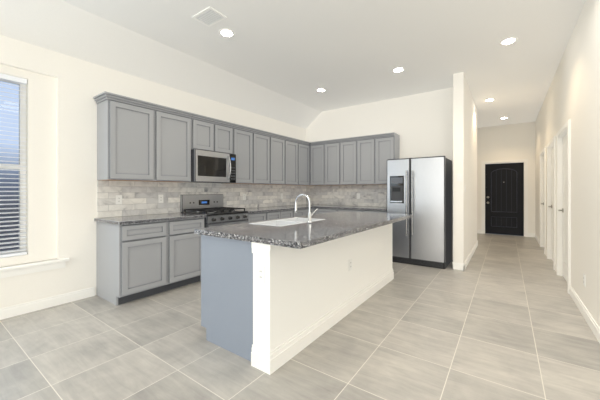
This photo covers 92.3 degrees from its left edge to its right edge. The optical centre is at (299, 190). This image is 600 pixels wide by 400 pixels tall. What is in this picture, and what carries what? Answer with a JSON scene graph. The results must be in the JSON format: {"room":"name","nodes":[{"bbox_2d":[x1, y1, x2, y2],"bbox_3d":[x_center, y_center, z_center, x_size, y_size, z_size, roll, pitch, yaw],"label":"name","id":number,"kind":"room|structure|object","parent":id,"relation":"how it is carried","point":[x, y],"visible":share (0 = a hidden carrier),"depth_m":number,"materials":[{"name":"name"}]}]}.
{"room":"kitchen","nodes":[
{"label":"kitchen","id":0,"kind":"room"},
{"bbox_2d":[0,35,305,308],"bbox_3d":[-2.689,-0.385,3.278,0.250,3.250,9.700,0,0,36],"label":"wall","id":1,"kind":"structure","parent":0,"point":[62,90],"depth_m":3.19,"materials":[{"name":"paint"}]},
{"bbox_2d":[0,79,25,253],"bbox_3d":[-3.363,-0.250,2.432,0.060,1.820,1.540,0,0,36],"label":"window","id":2,"kind":"structure","parent":1,"relation":"in","point":[15,126],"depth_m":2.98,"materials":[{"name":"blue glass"}]},
{"bbox_2d":[0,73,26,257],"bbox_3d":[-3.289,-0.250,2.379,0.068,1.812,1.524,0,0,36],"label":"window blinds","id":3,"kind":"object","parent":2,"relation":"attached to","point":[5,77],"visible":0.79,"depth_m":2.92,"materials":[{"name":"white plastic"}]},
{"bbox_2d":[0,258,69,277],"bbox_3d":[-3.208,0.790,2.340,0.100,0.100,2.150,0,0,36],"label":"window sill","id":4,"kind":"structure","parent":1,"relation":"attached to","point":[21,269],"depth_m":2.95,"materials":[{"name":"white wood"}]},
{"bbox_2d":[0,287,94,319],"bbox_3d":[-3.860,1.188,1.417,0.014,0.105,4.910,0,0,36],"label":"baseboard","id":5,"kind":"structure","parent":1,"relation":"attached to","point":[22,308],"depth_m":3.04,"materials":[{"name":"white wood"}]},
{"bbox_2d":[94,95,156,181],"bbox_3d":[-2.135,-0.598,3.560,0.319,0.935,0.532,0,0,36],"label":"upper cabinet","id":6,"kind":"object","parent":1,"relation":"attached to","point":[139,140],"depth_m":3.42,"materials":[{"name":"grey wood"}]},
{"bbox_2d":[157,107,192,181],"bbox_3d":[-1.826,-0.598,3.992,0.319,0.935,0.531,0,0,36],"label":"upper cabinet","id":7,"kind":"object","parent":1,"relation":"attached to","point":[174,128],"depth_m":3.90,"materials":[{"name":"grey wood"}]},
{"bbox_2d":[97,180,304,217],"bbox_3d":[-1.131,0.097,5.228,0.010,0.448,4.412,0,0,36],"label":"backsplash","id":8,"kind":"structure","parent":1,"relation":"attached to","point":[139,197],"depth_m":4.19,"materials":[{"name":"tile"}]},
{"bbox_2d":[116,195,121,203],"bbox_3d":[-2.272,0.110,3.619,0.007,0.116,0.072,0,0,36],"label":"outlet","id":9,"kind":"object","parent":8,"relation":"attached to","point":[118,199],"visible":1,"depth_m":3.62,"materials":[{"name":"white plastic"}]},
{"bbox_2d":[158,195,162,202],"bbox_3d":[-1.958,0.110,4.058,0.007,0.116,0.072,0,0,36],"label":"outlet","id":10,"kind":"object","parent":8,"relation":"attached to","point":[160,198],"visible":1,"depth_m":4.05,"materials":[{"name":"white plastic"}]},
{"bbox_2d":[193,115,216,151],"bbox_3d":[-1.558,-0.832,4.366,0.319,0.467,0.382,0,0,36],"label":"upper cabinet","id":11,"kind":"object","parent":1,"relation":"attached to","point":[204,130],"depth_m":4.30,"materials":[{"name":"grey wood"}]},
{"bbox_2d":[191,149,235,182],"bbox_3d":[-1.389,-0.363,4.479,0.459,0.464,0.758,0,0,36],"label":"microwave","id":12,"kind":"object","parent":11,"relation":"attached to","point":[212,167],"visible":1,"depth_m":4.33,"materials":[{"name":"grey metal"}]},
{"bbox_2d":[217,123,232,153],"bbox_3d":[-1.336,-0.832,4.676,0.319,0.467,0.381,0,0,36],"label":"upper cabinet","id":13,"kind":"object","parent":1,"relation":"attached to","point":[224,130],"depth_m":4.61,"materials":[{"name":"grey wood"}]},
{"bbox_2d":[233,127,252,182],"bbox_3d":[-1.092,-0.598,5.017,0.319,0.935,0.453,0,0,36],"label":"upper cabinet","id":14,"kind":"object","parent":1,"relation":"attached to","point":[242,137],"depth_m":4.94,"materials":[{"name":"grey wood"}]},
{"bbox_2d":[253,131,272,184],"bbox_3d":[-0.829,-0.598,5.385,0.319,0.935,0.453,0,0,36],"label":"upper cabinet","id":15,"kind":"object","parent":1,"relation":"attached to","point":[262,143],"depth_m":5.32,"materials":[{"name":"grey wood"}]},
{"bbox_2d":[269,135,284,184],"bbox_3d":[-0.565,-0.598,5.753,0.319,0.935,0.453,0,0,36],"label":"upper cabinet","id":16,"kind":"object","parent":1,"relation":"attached to","point":[278,140],"depth_m":5.70,"materials":[{"name":"grey wood"}]},
{"bbox_2d":[285,139,300,185],"bbox_3d":[-0.301,-0.598,6.122,0.319,0.935,0.454,0,0,36],"label":"upper cabinet","id":17,"kind":"object","parent":1,"relation":"attached to","point":[292,146],"depth_m":6.08,"materials":[{"name":"grey wood"}]},
{"bbox_2d":[301,143,308,185],"bbox_3d":[-0.043,-0.598,6.482,0.319,0.935,0.432,0,0,36],"label":"upper cabinet","id":18,"kind":"object","parent":1,"relation":"attached to","point":[304,146],"depth_m":6.44,"materials":[{"name":"grey wood"}]},
{"bbox_2d":[0,0,585,128],"bbox_3d":[-0.636,-1.760,1.808,4.800,0.500,9.700,0,0,36],"label":"ceiling","id":19,"kind":"structure","parent":0,"point":[281,60],"depth_m":3.50,"materials":[{"name":"paint"}]},
{"bbox_2d":[192,6,226,26],"bbox_3d":[-0.969,-1.855,3.079,0.300,0.011,0.220,0,0,36],"label":"ceiling vent","id":20,"kind":"object","parent":19,"relation":"in","point":[209,16],"visible":0.96,"depth_m":3.07,"materials":[{"name":"white metal"}]},
{"bbox_2d":[218,29,234,37],"bbox_3d":[-0.863,-1.855,3.386,0.189,0.009,0.190,0,0,36],"label":"recessed light","id":21,"kind":"object","parent":19,"relation":"in","point":[227,33],"depth_m":3.40,"materials":[{"name":"white"}]},
{"bbox_2d":[316,88,325,91],"bbox_3d":[0.386,-1.855,5.298,0.175,0.009,0.188,0,0,36],"label":"recessed light","id":22,"kind":"object","parent":19,"relation":"in","point":[320,89],"depth_m":5.31,"materials":[{"name":"white"}]},
{"bbox_2d":[392,67,404,72],"bbox_3d":[1.510,-1.855,4.417,0.183,0.009,0.194,0,0,36],"label":"recessed light","id":23,"kind":"object","parent":19,"relation":"in","point":[400,69],"depth_m":4.43,"materials":[{"name":"white"}]},
{"bbox_2d":[499,37,517,45],"bbox_3d":[2.581,-1.855,3.572,0.181,0.009,0.191,0,0,36],"label":"recessed light","id":24,"kind":"object","parent":19,"relation":"in","point":[508,41],"depth_m":3.58,"materials":[{"name":"white"}]},
{"bbox_2d":[0,233,599,399],"bbox_3d":[0.485,1.300,3.589,5.050,0.120,13.900,0,0,36],"label":"floor","id":25,"kind":"structure","parent":0,"point":[500,317],"depth_m":2.27,"materials":[{"name":"tile"}]},
{"bbox_2d":[94,216,205,305],"bbox_3d":[-1.856,0.800,3.682,0.628,0.880,1.068,0,0,36],"label":"base cabinet","id":26,"kind":"object","parent":25,"relation":"on","point":[139,256],"depth_m":3.35,"materials":[{"name":"grey wood"}]},
{"bbox_2d":[180,194,247,227],"bbox_3d":[-1.267,0.647,4.391,0.728,1.185,0.762,0,0,36],"label":"range","id":27,"kind":"object","parent":25,"relation":"on","point":[213,209],"visible":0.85,"depth_m":4.34,"materials":[{"name":"grey metal"}]},
{"bbox_2d":[178,212,249,221],"bbox_3d":[-1.321,0.800,4.429,0.628,0.880,0.924,0,0,36],"label":"base cabinet","id":28,"kind":"object","parent":25,"relation":"on","point":[179,214],"depth_m":3.95,"materials":[{"name":"grey wood"}]},
{"bbox_2d":[238,208,265,221],"bbox_3d":[-0.963,0.800,4.929,0.628,0.880,0.460,0,0,36],"label":"base cabinet","id":29,"kind":"object","parent":25,"relation":"on","point":[254,216],"depth_m":4.77,"materials":[{"name":"grey wood"}]},
{"bbox_2d":[246,208,281,219],"bbox_3d":[-0.701,0.800,5.295,0.628,0.880,0.439,0,0,36],"label":"base cabinet","id":30,"kind":"object","parent":25,"relation":"on","point":[271,213],"depth_m":5.06,"materials":[{"name":"grey wood"}]},
{"bbox_2d":[282,208,293,217],"bbox_3d":[-0.514,0.800,5.556,0.628,0.880,0.439,0,0,36],"label":"base cabinet","id":31,"kind":"object","parent":25,"relation":"on","point":[286,212],"depth_m":5.42,"materials":[{"name":"grey wood"}]},
{"bbox_2d":[194,223,393,374],"bbox_3d":[0.203,0.800,3.267,0.886,0.880,2.626,0,0,36],"label":"kitchen island","id":32,"kind":"object","parent":25,"relation":"on","point":[310,290],"depth_m":2.28,"materials":[{"name":"grey"}]},
{"bbox_2d":[257,265,264,283],"bbox_3d":[-0.272,0.580,2.008,0.072,0.116,0.007,0,0,36],"label":"outlet","id":33,"kind":"object","parent":32,"relation":"attached to","point":[261,274],"visible":1,"depth_m":2.00,"materials":[{"name":"white plastic"}]},
{"bbox_2d":[194,211,412,250],"bbox_3d":[0.328,0.340,3.184,1.095,0.040,2.650,0,0,36],"label":"island countertop","id":34,"kind":"structure","parent":32,"relation":"on","point":[332,225],"depth_m":2.46,"materials":[{"name":"grey stone"}]},
{"bbox_2d":[262,216,313,226],"bbox_3d":[-0.107,0.445,3.028,0.404,0.258,0.784,0,0,36],"label":"sink","id":35,"kind":"object","parent":34,"relation":"in","point":[275,222],"depth_m":3.08,"materials":[{"name":"white ceramic"}]},
{"bbox_2d":[295,194,316,222],"bbox_3d":[0.057,0.172,2.957,0.219,0.289,0.132,0,0,36],"label":"faucet","id":36,"kind":"object","parent":34,"relation":"on","point":[310,215],"visible":1,"depth_m":2.89,"materials":[{"name":"silver metal"}]},
{"bbox_2d":[349,259,351,270],"bbox_3d":[0.521,0.760,2.972,0.007,0.116,0.072,0,0,36],"label":"outlet","id":37,"kind":"object","parent":32,"relation":"attached to","point":[350,264],"visible":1,"depth_m":2.97,"materials":[{"name":"white plastic"}]},
{"bbox_2d":[294,208,305,216],"bbox_3d":[-0.263,0.800,5.907,0.628,0.880,0.424,0,0,36],"label":"base cabinet","id":38,"kind":"object","parent":25,"relation":"on","point":[300,211],"depth_m":5.75,"materials":[{"name":"grey wood"}]},
{"bbox_2d":[306,208,313,214],"bbox_3d":[-0.092,0.800,6.147,0.628,0.880,0.402,0,0,36],"label":"base cabinet","id":39,"kind":"object","parent":25,"relation":"on","point":[307,209],"depth_m":6.01,"materials":[{"name":"grey"}]},
{"bbox_2d":[314,208,337,213],"bbox_3d":[0.714,0.800,6.233,0.535,0.880,0.630,0,0,36],"label":"base cabinet","id":40,"kind":"object","parent":25,"relation":"on","point":[319,210],"depth_m":6.00,"materials":[{"name":"grey"}]},
{"bbox_2d":[338,208,361,211],"bbox_3d":[1.148,0.800,5.922,0.534,0.880,0.630,0,0,36],"label":"base cabinet","id":41,"kind":"object","parent":25,"relation":"on","point":[339,209],"depth_m":5.64,"materials":[{"name":"grey"}]},
{"bbox_2d":[362,208,386,212],"bbox_3d":[1.578,0.800,5.614,0.522,0.880,0.630,0,0,36],"label":"base cabinet","id":42,"kind":"object","parent":25,"relation":"on","point":[373,210],"depth_m":5.35,"materials":[{"name":"grey"}]},
{"bbox_2d":[387,156,451,268],"bbox_3d":[2.100,0.340,5.079,0.927,1.800,0.846,0,0,36],"label":"fridge","id":43,"kind":"object","parent":25,"relation":"on","point":[419,189],"visible":0.85,"depth_m":4.75,"materials":[{"name":"grey metal"}]},
{"bbox_2d":[306,87,452,259],"bbox_3d":[1.525,-0.385,6.133,3.280,3.250,0.150,0,0,36],"label":"wall","id":44,"kind":"structure","parent":0,"point":[421,124],"depth_m":5.65,"materials":[{"name":"paint"}]},
{"bbox_2d":[309,143,324,185],"bbox_3d":[0.444,-0.598,6.572,0.410,0.935,0.390,0,0,36],"label":"upper cabinet","id":45,"kind":"object","parent":44,"relation":"attached to","point":[316,150],"depth_m":6.48,"materials":[{"name":"grey wood"}]},
{"bbox_2d":[325,139,340,184],"bbox_3d":[0.788,-0.598,6.371,0.384,0.935,0.318,0,0,36],"label":"upper cabinet","id":46,"kind":"object","parent":44,"relation":"attached to","point":[332,150],"depth_m":6.23,"materials":[{"name":"grey wood"}]},
{"bbox_2d":[305,185,386,206],"bbox_3d":[1.070,0.097,6.358,2.214,0.448,0.010,0,0,36],"label":"backsplash","id":47,"kind":"structure","parent":44,"relation":"attached to","point":[370,195],"depth_m":6.35,"materials":[{"name":"tile"}]},
{"bbox_2d":[341,139,356,184],"bbox_3d":[1.100,-0.598,6.147,0.385,0.935,0.318,0,0,36],"label":"upper cabinet","id":48,"kind":"object","parent":44,"relation":"attached to","point":[348,146],"depth_m":6.01,"materials":[{"name":"grey wood"}]},
{"bbox_2d":[357,135,376,184],"bbox_3d":[1.413,-0.598,5.923,0.384,0.935,0.318,0,0,36],"label":"upper cabinet","id":49,"kind":"object","parent":44,"relation":"attached to","point":[367,147],"depth_m":5.78,"materials":[{"name":"grey wood"}]},
{"bbox_2d":[377,135,399,184],"bbox_3d":[1.726,-0.598,5.699,0.385,0.935,0.318,0,0,36],"label":"upper cabinet","id":50,"kind":"object","parent":44,"relation":"attached to","point":[388,146],"depth_m":5.59,"materials":[{"name":"grey wood"}]},
{"bbox_2d":[453,72,476,263],"bbox_3d":[3.253,-0.385,5.604,0.145,3.250,2.600,0,0,36],"label":"wall","id":51,"kind":"structure","parent":0,"point":[465,166],"depth_m":4.61,"materials":[{"name":"paint"}]},
{"bbox_2d":[457,174,461,180],"bbox_3d":[2.509,-0.210,4.530,0.072,0.116,0.008,0,0,36],"label":"light switch","id":52,"kind":"object","parent":51,"relation":"attached to","point":[459,177],"visible":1,"depth_m":4.53,"materials":[{"name":"white plastic"}]},
{"bbox_2d":[463,240,477,270],"bbox_3d":[3.317,1.188,5.558,0.014,0.105,2.628,0,0,36],"label":"baseboard","id":53,"kind":"structure","parent":51,"relation":"attached to","point":[467,260],"depth_m":5.15,"materials":[{"name":"white wood"}]},
{"bbox_2d":[477,122,534,232],"bbox_3d":[5.279,-0.385,8.550,2.630,3.250,0.150,0,0,36],"label":"wall","id":54,"kind":"structure","parent":0,"point":[507,142],"depth_m":8.04,"materials":[{"name":"paint"}]},
{"bbox_2d":[485,163,523,235],"bbox_3d":[5.754,0.226,8.141,0.890,2.012,0.112,0,0,36],"label":"front door","id":55,"kind":"structure","parent":54,"relation":"in","point":[504,198],"depth_m":8.14,"materials":[{"name":"black paint"}]},
{"bbox_2d":[481,159,527,236],"bbox_3d":[5.780,0.188,8.177,1.064,2.104,0.174,0,0,36],"label":"door frame","id":56,"kind":"structure","parent":54,"relation":"attached to","point":[524,161],"depth_m":8.04,"materials":[{"name":"white wood"}]},
{"bbox_2d":[464,51,564,127],"bbox_3d":[3.917,-1.935,6.604,2.980,0.150,5.000,0,0,36],"label":"ceiling","id":57,"kind":"structure","parent":0,"point":[517,91],"depth_m":5.23,"materials":[{"name":"paint"}]},
{"bbox_2d":[535,0,599,326],"bbox_3d":[2.421,-0.385,2.171,0.150,3.250,13.850,0,0,36],"label":"wall","id":58,"kind":"structure","parent":0,"point":[588,144],"depth_m":2.94,"materials":[{"name":"paint"}]},
{"bbox_2d":[533,233,539,244],"bbox_3d":[5.833,1.188,7.100,0.040,0.105,1.562,0,0,36],"label":"baseboard","id":59,"kind":"structure","parent":58,"relation":"attached to","point":[534,235],"depth_m":7.26,"materials":[{"name":"white wood"}]},
{"bbox_2d":[540,147,545,253],"bbox_3d":[5.151,0.188,6.004,0.174,2.104,1.004,0,0,36],"label":"door frame","id":60,"kind":"structure","parent":58,"relation":"attached to","point":[542,197],"depth_m":6.36,"materials":[{"name":"white wood"}]},
{"bbox_2d":[548,147,552,259],"bbox_3d":[4.311,0.226,4.895,0.098,2.012,0.830,0,0,36],"label":"door","id":61,"kind":"structure","parent":58,"relation":"in","point":[551,206],"depth_m":5.14,"materials":[{"name":"white wood"}]},
{"bbox_2d":[547,136,555,269],"bbox_3d":[4.341,0.188,4.874,0.174,2.104,1.004,0,0,36],"label":"door frame","id":62,"kind":"structure","parent":58,"relation":"attached to","point":[551,143],"depth_m":5.23,"materials":[{"name":"white wood"}]},
{"bbox_2d":[558,134,566,280],"bbox_3d":[3.572,0.226,3.863,0.098,2.012,0.850,0,0,36],"label":"door","id":63,"kind":"structure","parent":58,"relation":"in","point":[564,210],"depth_m":4.03,"materials":[{"name":"white wood"}]},
{"bbox_2d":[556,119,570,293],"bbox_3d":[3.602,0.188,3.841,0.174,2.104,1.024,0,0,36],"label":"door frame","id":64,"kind":"structure","parent":58,"relation":"attached to","point":[564,130],"depth_m":4.21,"materials":[{"name":"white wood"}]},
{"bbox_2d":[569,286,599,342],"bbox_3d":[0.842,1.188,0.106,0.014,0.105,8.252,0,0,36],"label":"baseboard","id":65,"kind":"structure","parent":58,"relation":"attached to","point":[585,313],"depth_m":2.75,"materials":[{"name":"white wood"}]}
]}

